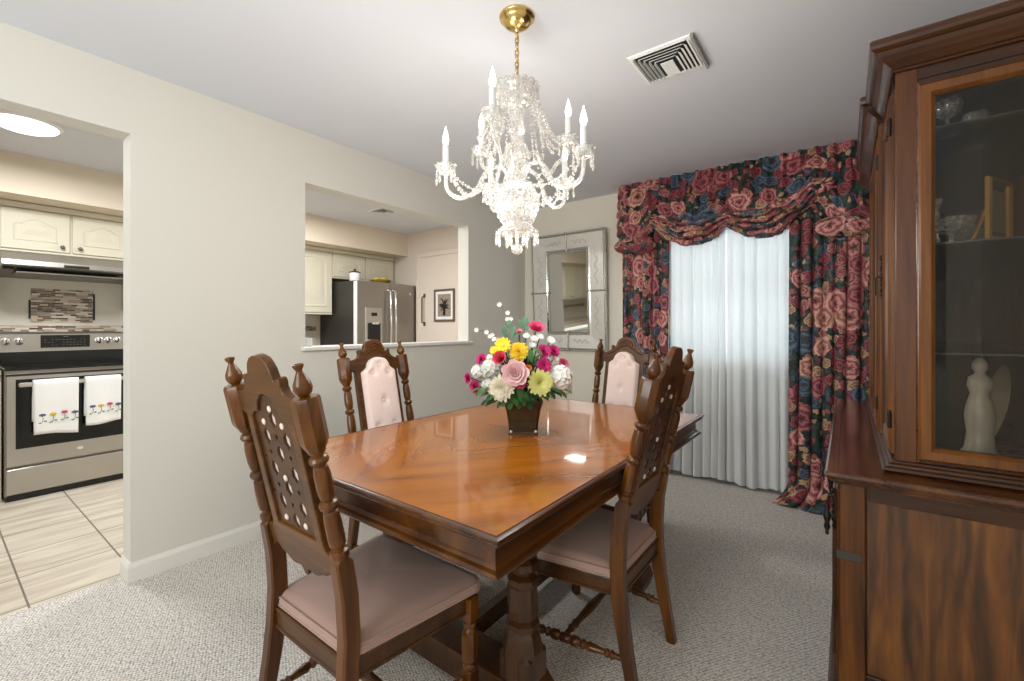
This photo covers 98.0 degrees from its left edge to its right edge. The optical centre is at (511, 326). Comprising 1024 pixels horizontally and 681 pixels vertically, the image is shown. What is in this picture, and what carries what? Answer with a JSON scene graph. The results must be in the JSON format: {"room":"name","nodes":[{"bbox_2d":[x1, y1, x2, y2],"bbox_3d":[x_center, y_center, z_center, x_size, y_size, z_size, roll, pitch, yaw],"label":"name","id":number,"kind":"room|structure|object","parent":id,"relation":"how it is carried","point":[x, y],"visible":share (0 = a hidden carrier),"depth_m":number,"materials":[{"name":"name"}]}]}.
{"room":"dining room","nodes":[
{"label":"dining room","id":0,"kind":"room"},
{"bbox_2d":[7,277,336,344],"bbox_3d":[-3.837,-0.009,3.765,0.100,2.440,6.400,0,0,37],"label":"wall","id":1,"kind":"structure","parent":0,"point":[317,316],"depth_m":5.55,"materials":[{"name":"paint"}]},
{"bbox_2d":[0,250,122,283],"bbox_3d":[-3.579,-0.475,3.595,0.493,0.172,0.750,0,0,37],"label":"range hood","id":2,"kind":"object","parent":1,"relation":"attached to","point":[13,264],"visible":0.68,"depth_m":3.46,"materials":[{"name":"metal"}]},
{"bbox_2d":[2,266,13,268],"bbox_3d":[-3.654,-0.430,3.226,0.060,0.018,0.058,0,0,37],"label":"lamp","id":3,"kind":"object","parent":2,"relation":"attached to","point":[3,267],"depth_m":3.21,"materials":[{"name":"black plastic"}]},
{"bbox_2d":[0,199,122,260],"bbox_3d":[-3.633,-0.750,3.636,0.377,0.373,0.760,0,0,37],"label":"upper cabinet","id":4,"kind":"object","parent":1,"relation":"attached to","point":[24,227],"visible":0.8,"depth_m":3.48,"materials":[{"name":"beige paint"}]},
{"bbox_2d":[0,277,315,345],"bbox_3d":[-4.044,-0.045,3.394,0.014,0.688,5.340,0,0,37],"label":"tile backsplash","id":5,"kind":"structure","parent":1,"relation":"attached to","point":[26,305],"depth_m":3.73,"materials":[{"name":"tile"}]},
{"bbox_2d":[0,149,407,257],"bbox_3d":[-3.524,-1.084,3.591,0.610,0.290,6.300,0,0,37],"label":"soffit","id":6,"kind":"object","parent":1,"relation":"attached to","point":[26,178],"depth_m":3.46,"materials":[{"name":"paint"}]},
{"bbox_2d":[305,245,332,314],"bbox_3d":[-2.601,-0.543,5.008,0.377,0.788,1.070,0,0,37],"label":"upper cabinet","id":7,"kind":"object","parent":1,"relation":"attached to","point":[318,260],"visible":0.3,"depth_m":5.19,"materials":[{"name":"beige paint"}]},
{"bbox_2d":[332,249,393,282],"bbox_3d":[-2.015,-0.763,5.806,0.352,0.348,0.906,0,0,37],"label":"upper cabinet","id":8,"kind":"object","parent":1,"relation":"attached to","point":[370,267],"visible":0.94,"depth_m":5.66,"materials":[{"name":"beige paint"}]},
{"bbox_2d":[0,21,524,562],"bbox_3d":[-1.999,-0.009,1.971,0.125,2.440,6.946,0,0,37],"label":"wall","id":9,"kind":"structure","parent":0,"point":[214,189],"depth_m":2.38,"materials":[{"name":"beige paint"}]},
{"bbox_2d":[120,520,261,583],"bbox_3d":[-0.885,1.166,3.439,0.139,0.090,3.261,0,0,37],"label":"baseboard","id":10,"kind":"structure","parent":9,"relation":"attached to","point":[155,564],"depth_m":2.28,"materials":[{"name":"white paint"}]},
{"bbox_2d":[301,341,472,350],"bbox_3d":[-0.894,0.137,3.436,0.189,0.024,1.565,0,0,37],"label":"trim","id":11,"kind":"structure","parent":9,"relation":"attached to","point":[404,344],"depth_m":3.28,"materials":[{"name":"white paint"}]},
{"bbox_2d":[305,338,312,345],"bbox_3d":[-1.331,0.099,2.887,0.062,0.053,0.046,0,0,37],"label":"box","id":12,"kind":"object","parent":11,"relation":"on","point":[308,341],"visible":0.66,"depth_m":2.87,"materials":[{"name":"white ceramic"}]},
{"bbox_2d":[0,469,831,680],"bbox_3d":[-1.629,1.261,1.727,6.080,0.100,7.200,0,0,37],"label":"floor","id":13,"kind":"structure","parent":0,"point":[749,574],"depth_m":1.94,"materials":[{"name":"carpet"}]},
{"bbox_2d":[0,376,0,501],"bbox_3d":[-4.576,0.776,2.159,0.647,0.870,2.725,0,0,37],"label":"base cabinet","id":14,"kind":"object","parent":13,"relation":"on","point":[0,376],"visible":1,"depth_m":3.08,"materials":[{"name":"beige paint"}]},
{"bbox_2d":[0,332,122,502],"bbox_3d":[-3.484,0.626,3.524,0.715,1.170,0.750,0,0,37],"label":"range","id":15,"kind":"object","parent":13,"relation":"on","point":[32,465],"visible":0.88,"depth_m":3.34,"materials":[{"name":"silver metal"}]},
{"bbox_2d":[32,377,78,434],"bbox_3d":[-3.284,0.573,3.206,0.048,0.406,0.237,0,0,37],"label":"kitchen towel","id":16,"kind":"object","parent":15,"relation":"hanging from","point":[55,402],"visible":1,"depth_m":3.19,"materials":[{"name":"white fabric"}]},
{"bbox_2d":[0,360,122,370],"bbox_3d":[-3.516,0.297,3.548,0.635,0.017,0.750,0,0,37],"label":"cooktop","id":17,"kind":"object","parent":15,"relation":"in","point":[36,365],"depth_m":3.43,"materials":[{"name":"black glass"}]},
{"bbox_2d":[84,374,121,425],"bbox_3d":[-3.131,0.554,3.409,0.048,0.368,0.212,0,0,37],"label":"kitchen towel","id":18,"kind":"object","parent":15,"relation":"hanging from","point":[102,393],"visible":1,"depth_m":3.39,"materials":[{"name":"white fabric"}]},
{"bbox_2d":[223,353,480,680],"bbox_3d":[-0.464,0.638,1.332,0.524,1.146,0.580,0,0,37],"label":"dining chair","id":19,"kind":"object","parent":13,"relation":"on","point":[354,611],"visible":1,"depth_m":1.21,"materials":[{"name":"brown wood"}]},
{"bbox_2d":[267,414,306,524],"bbox_3d":[-0.587,0.377,1.169,0.202,0.417,0.098,0,0,37],"label":"lattice panel","id":20,"kind":"object","parent":19,"relation":"on","point":[286,486],"depth_m":1.16,"materials":[{"name":"brown wood"}]},
{"bbox_2d":[279,535,479,651],"bbox_3d":[-0.423,0.791,1.386,0.511,0.065,0.438,0,0,37],"label":"seat cushion","id":21,"kind":"object","parent":19,"relation":"on","point":[403,587],"depth_m":1.30,"materials":[{"name":"pink fabric"}]},
{"bbox_2d":[320,280,415,344],"bbox_3d":[-1.779,0.326,5.636,0.898,1.730,0.874,0,0,37],"label":"refrigerator","id":22,"kind":"object","parent":13,"relation":"on","point":[362,311],"visible":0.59,"depth_m":5.33,"materials":[{"name":"silver metal"}]},
{"bbox_2d":[349,269,360,280],"bbox_3d":[-1.879,-0.617,5.319,0.130,0.156,0.130,0,0,37],"label":"canister","id":23,"kind":"object","parent":22,"relation":"on","point":[353,275],"visible":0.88,"depth_m":5.27,"materials":[{"name":"white ceramic"}]},
{"bbox_2d":[370,279,390,282],"bbox_3d":[-1.642,-0.561,5.567,0.260,0.045,0.260,0,0,37],"label":"fruit basket","id":24,"kind":"object","parent":22,"relation":"on","point":[372,280],"visible":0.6,"depth_m":5.46,"materials":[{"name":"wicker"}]},
{"bbox_2d":[337,339,413,549],"bbox_3d":[-0.538,0.638,2.245,0.580,1.146,0.524,0,0,37],"label":"dining chair","id":25,"kind":"object","parent":13,"relation":"on","point":[374,369],"visible":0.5,"depth_m":2.32,"materials":[{"name":"pink fabric"}]},
{"bbox_2d":[361,357,401,428],"bbox_3d":[-0.685,0.372,2.355,0.126,0.423,0.206,0,0,37],"label":"cushion","id":26,"kind":"object","parent":25,"relation":"on","point":[380,396],"depth_m":2.33,"materials":[{"name":"pink fabric"}]},
{"bbox_2d":[325,397,703,680],"bbox_3d":[0.038,0.831,1.949,1.110,0.760,1.700,0,0,37],"label":"dining table","id":27,"kind":"object","parent":13,"relation":"on","point":[477,496],"visible":0.64,"depth_m":1.39,"materials":[{"name":"brown wood"}]},
{"bbox_2d":[464,302,572,433],"bbox_3d":[0.034,0.172,1.900,0.414,0.558,0.383,0,0,-31],"label":"flower arrangement","id":28,"kind":"object","parent":27,"relation":"on","point":[523,407],"visible":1,"depth_m":1.83,"materials":[{"name":"multicoloured plant"}]},
{"bbox_2d":[507,346,693,680],"bbox_3d":[0.342,0.638,1.693,0.580,1.146,0.524,0,0,37],"label":"dining chair","id":29,"kind":"object","parent":13,"relation":"on","point":[606,552],"visible":0.86,"depth_m":1.55,"materials":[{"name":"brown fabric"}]},
{"bbox_2d":[537,507,655,574],"bbox_3d":[0.287,0.791,1.734,0.438,0.065,0.511,0,0,37],"label":"seat cushion","id":30,"kind":"object","parent":29,"relation":"on","point":[584,549],"depth_m":1.58,"materials":[{"name":"pink fabric"}]},
{"bbox_2d":[592,337,658,522],"bbox_3d":[0.590,0.638,2.704,0.524,1.146,0.580,0,0,37],"label":"dining chair","id":31,"kind":"object","parent":13,"relation":"on","point":[625,362],"visible":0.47,"depth_m":2.85,"materials":[{"name":"pink fabric"}]},
{"bbox_2d":[605,352,638,406],"bbox_3d":[0.700,0.372,2.851,0.206,0.423,0.126,0,0,37],"label":"cushion","id":32,"kind":"object","parent":31,"relation":"on","point":[622,368],"depth_m":2.84,"materials":[{"name":"pink fabric"}]},
{"bbox_2d":[823,0,1023,680],"bbox_3d":[1.708,0.175,1.851,0.627,2.072,1.708,0,0,37],"label":"china hutch","id":33,"kind":"object","parent":13,"relation":"on","point":[928,532],"visible":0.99,"depth_m":1.33,"materials":[{"name":"brown wood"}]},
{"bbox_2d":[824,399,1023,514],"bbox_3d":[1.710,0.457,1.849,0.620,0.039,1.708,0,0,37],"label":"countertop","id":34,"kind":"structure","parent":33,"relation":"on","point":[853,459],"depth_m":1.33,"materials":[{"name":"brown wood"}]},
{"bbox_2d":[936,217,977,247],"bbox_3d":[1.368,-0.292,1.386,0.116,0.085,0.116,0,0,37],"label":"crystal compote","id":35,"kind":"object","parent":33,"relation":"on","point":[976,217],"visible":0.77,"depth_m":1.38,"materials":[{"name":"clear glass"}]},
{"bbox_2d":[936,217,977,234],"bbox_3d":[1.368,-0.312,1.386,0.116,0.045,0.116,0,0,37],"label":"bowl","id":36,"kind":"object","parent":35,"relation":"on","point":[976,217],"depth_m":1.38,"materials":[{"name":"clear glass"}]},
{"bbox_2d":[946,230,984,240],"bbox_3d":[1.539,-0.292,1.495,0.116,0.085,0.116,0,0,37],"label":"crystal compote","id":37,"kind":"object","parent":33,"relation":"on","point":[946,230],"visible":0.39,"depth_m":1.51,"materials":[{"name":"clear glass"}]},
{"bbox_2d":[935,109,1023,215],"bbox_3d":[1.802,-0.592,1.819,0.398,0.006,1.455,0,0,37],"label":"glass shelf","id":38,"kind":"object","parent":33,"relation":"attached to","point":[960,175],"depth_m":1.59,"materials":[{"name":"clear glass"}]},
{"bbox_2d":[935,235,1023,280],"bbox_3d":[1.802,-0.247,1.819,0.398,0.006,1.455,0,0,37],"label":"glass shelf","id":39,"kind":"object","parent":33,"relation":"attached to","point":[979,259],"depth_m":1.59,"materials":[{"name":"clear glass"}]},
{"bbox_2d":[935,341,1023,356],"bbox_3d":[1.802,0.078,1.819,0.398,0.006,1.455,0,0,37],"label":"glass shelf","id":40,"kind":"object","parent":33,"relation":"attached to","point":[982,348],"depth_m":1.55,"materials":[{"name":"clear glass"}]},
{"bbox_2d":[960,358,999,454],"bbox_3d":[1.454,0.251,1.383,0.100,0.312,0.100,0,0,37],"label":"porcelain figurine","id":41,"kind":"object","parent":33,"relation":"on","point":[980,418],"visible":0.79,"depth_m":1.36,"materials":[{"name":"white ceramic"}]},
{"bbox_2d":[971,176,1012,242],"bbox_3d":[1.450,-0.345,1.364,0.154,0.194,0.078,0,0,-25],"label":"stand","id":42,"kind":"object","parent":33,"relation":"on","point":[997,214],"visible":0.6,"depth_m":1.35,"materials":[{"name":"brown wood"}]},
{"bbox_2d":[990,365,1023,451],"bbox_3d":[1.655,0.267,1.508,0.090,0.277,0.264,0,0,37],"label":"plate","id":43,"kind":"object","parent":33,"relation":"on","point":[1000,394],"visible":0.67,"depth_m":1.49,"materials":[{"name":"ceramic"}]},
{"bbox_2d":[393,226,457,285],"bbox_3d":[-0.910,-0.009,5.629,2.535,2.440,0.100,0,0,37],"label":"wall","id":44,"kind":"structure","parent":0,"point":[443,238],"depth_m":5.80,"materials":[{"name":"paint"}]},
{"bbox_2d":[416,248,457,341],"bbox_3d":[-0.740,0.131,5.385,1.260,2.160,0.082,0,0,37],"label":"door","id":45,"kind":"structure","parent":44,"relation":"in","point":[435,270],"depth_m":5.59,"materials":[{"name":"paint"}]},
{"bbox_2d":[434,288,454,321],"bbox_3d":[-0.832,-0.266,5.455,0.354,0.399,0.035,0,0,37],"label":"framed picture","id":46,"kind":"object","parent":45,"relation":"attached to","point":[444,299],"visible":1,"depth_m":5.44,"materials":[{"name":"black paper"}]},
{"bbox_2d":[438,294,450,316],"bbox_3d":[-0.829,-0.266,5.458,0.228,0.280,0.005,0,0,37],"label":"print","id":47,"kind":"object","parent":46,"relation":"attached to","point":[444,300],"depth_m":5.44,"materials":[{"name":"paper"}]},
{"bbox_2d":[0,0,1007,234],"bbox_3d":[-1.629,-1.279,1.727,6.080,0.100,7.200,0,0,37],"label":"ceiling","id":48,"kind":"structure","parent":0,"point":[382,79],"depth_m":2.15,"materials":[{"name":"paint"}]},
{"bbox_2d":[0,109,63,136],"bbox_3d":[-2.893,-1.200,2.641,0.330,0.059,0.330,0,0,37],"label":"ceiling lamp","id":49,"kind":"object","parent":48,"relation":"attached to","point":[13,121],"visible":0.96,"depth_m":2.61,"materials":[{"name":"white plastic"}]},
{"bbox_2d":[369,208,394,214],"bbox_3d":[-1.368,-1.222,4.709,0.250,0.013,0.200,0,0,37],"label":"ceiling vent","id":50,"kind":"object","parent":48,"relation":"in","point":[381,211],"visible":0.88,"depth_m":4.70,"materials":[{"name":"white metal"}]},
{"bbox_2d":[434,4,595,244],"bbox_3d":[-0.012,-0.758,1.804,0.599,0.942,0.544,0,0,-5],"label":"chandelier","id":51,"kind":"object","parent":48,"relation":"hanging from","point":[517,18],"visible":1,"depth_m":1.76,"materials":[{"name":"clear glass"}]},
{"bbox_2d":[627,32,708,84],"bbox_3d":[0.721,-1.218,2.054,0.292,0.022,0.280,0,0,37],"label":"ceiling vent","id":52,"kind":"object","parent":48,"relation":"in","point":[683,54],"visible":1,"depth_m":2.04,"materials":[{"name":"white metal"}]},
{"bbox_2d":[525,193,726,467],"bbox_3d":[1.452,-0.009,3.796,3.445,2.440,0.120,0,0,37],"label":"wall","id":53,"kind":"structure","parent":0,"point":[597,212],"depth_m":4.28,"materials":[{"name":"beige paint"}]},
{"bbox_2d":[531,227,608,351],"bbox_3d":[0.541,-0.340,4.330,0.838,1.157,0.117,0,0,37],"label":"wall mirror","id":54,"kind":"object","parent":53,"relation":"attached to","point":[569,279],"visible":0.91,"depth_m":4.30,"materials":[{"name":"silver metal"}]},
{"bbox_2d":[549,250,588,330],"bbox_3d":[0.549,-0.341,4.341,0.430,0.780,0.010,0,3,37],"label":"mirror glass","id":55,"kind":"object","parent":54,"relation":"on","point":[568,270],"depth_m":4.33,"materials":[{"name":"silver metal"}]},
{"bbox_2d":[614,139,868,254],"bbox_3d":[1.628,-0.901,3.377,1.804,0.640,0.340,0,0,37],"label":"floral valance","id":56,"kind":"object","parent":53,"relation":"attached to","point":[759,198],"visible":0.91,"depth_m":3.22,"materials":[{"name":"multicoloured fabric"}]},
{"bbox_2d":[622,230,670,472],"bbox_3d":[1.137,0.051,3.778,0.426,2.280,0.079,0,0,37],"label":"drape","id":57,"kind":"object","parent":56,"relation":"hanging from","point":[645,276],"visible":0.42,"depth_m":3.75,"materials":[{"name":"multicoloured fabric"}]},
{"bbox_2d":[668,229,726,479],"bbox_3d":[1.463,0.061,3.550,0.454,2.260,0.065,0,0,37],"label":"sheer curtain","id":58,"kind":"object","parent":56,"relation":"hanging from","point":[697,273],"visible":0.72,"depth_m":3.51,"materials":[{"name":"white fabric"}]},
{"bbox_2d":[727,228,788,492],"bbox_3d":[1.826,0.064,3.269,0.462,2.265,0.068,0,0,37],"label":"sheer curtain","id":59,"kind":"object","parent":56,"relation":"hanging from","point":[757,268],"visible":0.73,"depth_m":3.28,"materials":[{"name":"white fabric"}]},
{"bbox_2d":[773,159,868,515],"bbox_3d":[2.029,0.059,2.924,0.548,2.296,0.280,0,0,37],"label":"drape","id":60,"kind":"object","parent":56,"relation":"hanging from","point":[829,315],"visible":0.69,"depth_m":3.00,"materials":[{"name":"multicoloured fabric"}]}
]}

